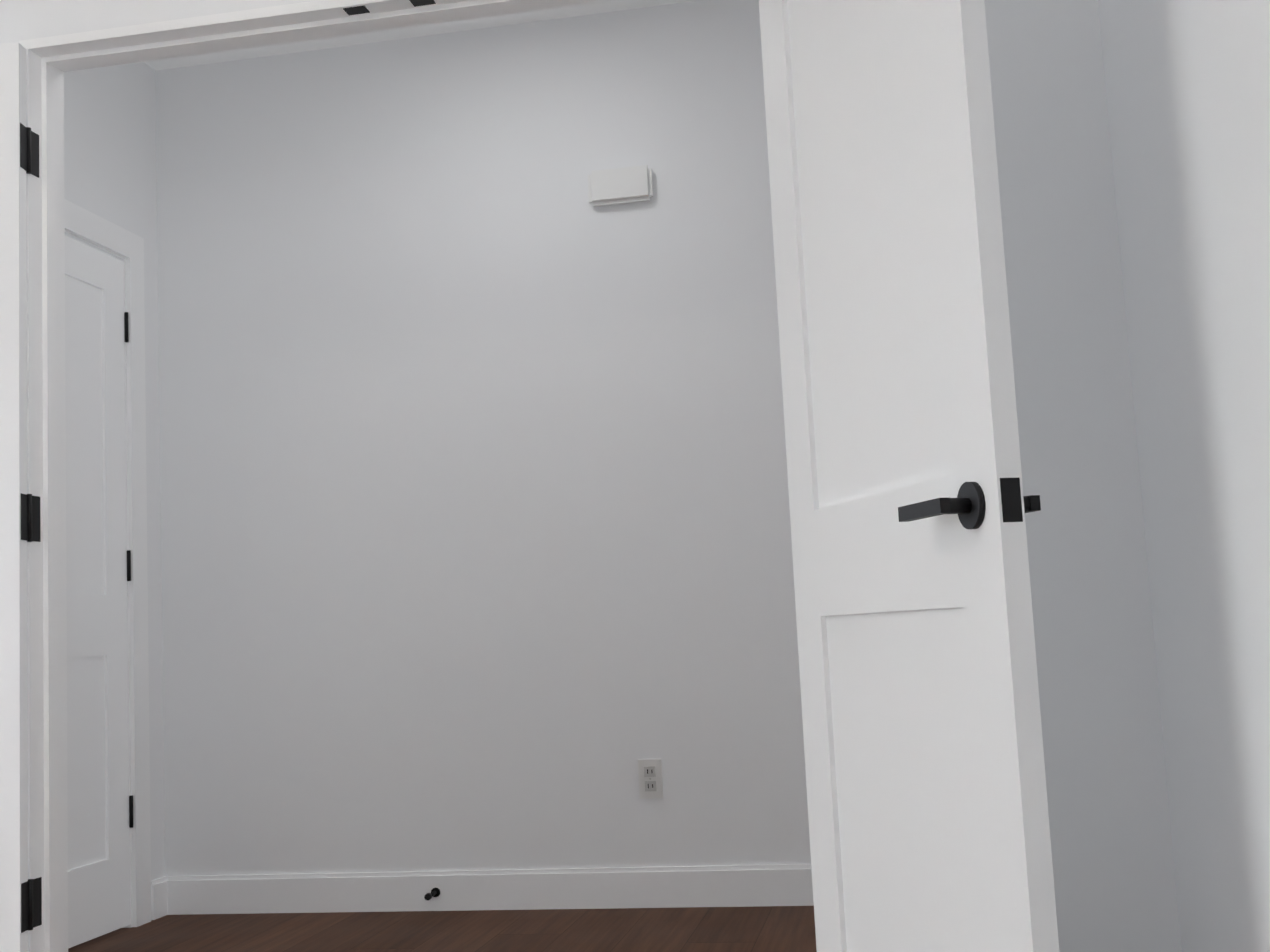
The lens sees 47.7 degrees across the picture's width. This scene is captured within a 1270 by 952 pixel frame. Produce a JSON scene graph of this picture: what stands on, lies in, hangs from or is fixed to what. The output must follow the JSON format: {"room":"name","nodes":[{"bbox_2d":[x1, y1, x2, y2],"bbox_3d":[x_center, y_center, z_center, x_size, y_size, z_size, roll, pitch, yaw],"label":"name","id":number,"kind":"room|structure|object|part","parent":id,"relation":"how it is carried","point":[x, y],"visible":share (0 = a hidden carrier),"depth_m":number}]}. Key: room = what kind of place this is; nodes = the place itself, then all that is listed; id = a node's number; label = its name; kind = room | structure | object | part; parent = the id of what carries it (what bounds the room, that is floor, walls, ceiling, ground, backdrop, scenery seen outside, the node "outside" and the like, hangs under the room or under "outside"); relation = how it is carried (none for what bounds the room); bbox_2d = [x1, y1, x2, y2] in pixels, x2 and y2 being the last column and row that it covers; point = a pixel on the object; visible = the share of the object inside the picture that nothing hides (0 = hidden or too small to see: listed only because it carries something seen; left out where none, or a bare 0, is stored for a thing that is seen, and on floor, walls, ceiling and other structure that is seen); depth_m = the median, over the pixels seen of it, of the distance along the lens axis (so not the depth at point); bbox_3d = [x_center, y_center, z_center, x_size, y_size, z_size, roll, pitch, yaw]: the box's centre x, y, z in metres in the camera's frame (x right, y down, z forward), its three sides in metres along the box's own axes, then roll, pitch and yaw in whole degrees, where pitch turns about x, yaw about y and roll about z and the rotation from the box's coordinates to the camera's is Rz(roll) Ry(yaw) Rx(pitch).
{"room":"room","nodes":[
{"label":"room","id":0,"kind":"room"},
{"bbox_2d":[64,62,164,880],"bbox_3d":[-2.074,-0.068,3.937,0.800,2.790,1.580,-4,-6,10],"label":"wall","id":1,"kind":"structure","parent":0,"point":[110,173],"depth_m":4.53},
{"bbox_2d":[65,235,132,947],"bbox_3d":[-1.640,0.297,4.036,0.143,2.025,0.748,-4,-6,10],"label":"hall door","id":2,"kind":"structure","parent":1,"relation":"in","point":[99,798],"depth_m":4.23},
{"bbox_2d":[64,199,150,927],"bbox_3d":[-1.677,0.256,4.044,0.136,2.133,0.928,-4,-6,10],"label":"door frame","id":3,"kind":"structure","parent":1,"relation":"attached to","point":[89,228],"depth_m":4.42},
{"bbox_2d":[144,0,697,70],"bbox_3d":[-1.114,-1.703,2.280,3.823,0.100,5.025,-4,-6,10],"label":"ceiling","id":4,"kind":"structure","parent":0,"point":[422,30],"depth_m":4.58},
{"bbox_2d":[68,906,816,951],"bbox_3d":[-0.976,1.116,1.968,3.823,0.100,5.025,-4,-6,10],"label":"floor","id":5,"kind":"structure","parent":0,"point":[746,929],"depth_m":3.98},
{"bbox_2d":[155,0,810,875],"bbox_3d":[-0.570,-0.077,4.521,3.543,2.790,0.120,-4,-6,10],"label":"wall","id":6,"kind":"structure","parent":0,"point":[475,534],"depth_m":4.45},
{"bbox_2d":[155,864,813,919],"bbox_3d":[-0.125,1.217,4.236,2.743,0.115,0.015,-4,-6,10],"label":"baseboard","id":7,"kind":"structure","parent":6,"relation":"attached to","point":[676,886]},
{"bbox_2d":[424,888,439,899],"bbox_3d":[-0.606,1.248,4.277,0.028,0.028,0.078,-4,-6,10],"label":"doorstop","id":8,"kind":"object","parent":7,"relation":"attached to","point":[435,892],"visible":1,"depth_m":4.29},
{"bbox_2d":[588,165,652,206],"bbox_3d":[-0.045,-0.894,4.423,0.200,0.110,0.038,-4,-6,10],"label":"door chime","id":9,"kind":"object","parent":6,"relation":"attached to","point":[624,185],"visible":0.96,"depth_m":4.41},
{"bbox_2d":[638,759,662,798],"bbox_3d":[0.045,0.894,4.239,0.070,0.114,0.008,-4,-6,10],"label":"outlet","id":10,"kind":"object","parent":6,"relation":"attached to","point":[650,778],"visible":1,"depth_m":4.24},
{"bbox_2d":[0,0,1181,951],"bbox_3d":[-0.887,-0.245,2.859,3.543,2.790,0.120,-4,-6,10],"label":"wall","id":11,"kind":"structure","parent":0,"point":[1110,825],"depth_m":2.46},
{"bbox_2d":[0,42,32,951],"bbox_3d":[-1.560,0.153,2.767,0.764,2.025,0.366,-3,-6,-1],"label":"door","id":12,"kind":"structure","parent":11,"relation":"in","point":[13,628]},
{"bbox_3d":[-1.563,0.093,2.774,0.734,1.579,0.230,-4,-6,10],"label":"left door hardware","id":13,"kind":"part","parent":12,"relation":"part of"},
{"bbox_2d":[19,0,612,951],"bbox_3d":[-0.426,0.087,2.738,1.568,2.060,0.126,-4,-6,10],"label":"door frame","id":14,"kind":"structure","parent":11,"relation":"attached to","point":[51,60],"depth_m":2.88},
{"bbox_2d":[31,0,1058,951],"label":"door","id":15,"kind":"structure","parent":11,"relation":"in","point":[929,828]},
{"bbox_3d":[-0.441,-0.054,2.710,1.528,1.745,0.035,-4,-6,10],"label":"french door jamb hinges","id":16,"kind":"part","parent":15,"relation":"part of"},
{"bbox_3d":[0.392,-0.068,2.180,0.367,1.579,0.694,-4,-6,10],"label":"right door hardware","id":17,"kind":"part","parent":15,"relation":"part of"},
{"bbox_2d":[1098,0,1269,951],"bbox_3d":[0.782,-0.438,1.852,0.120,2.790,4.905,-4,-6,10],"label":"wall","id":18,"kind":"structure","parent":0,"point":[1187,82],"depth_m":1.92}
]}

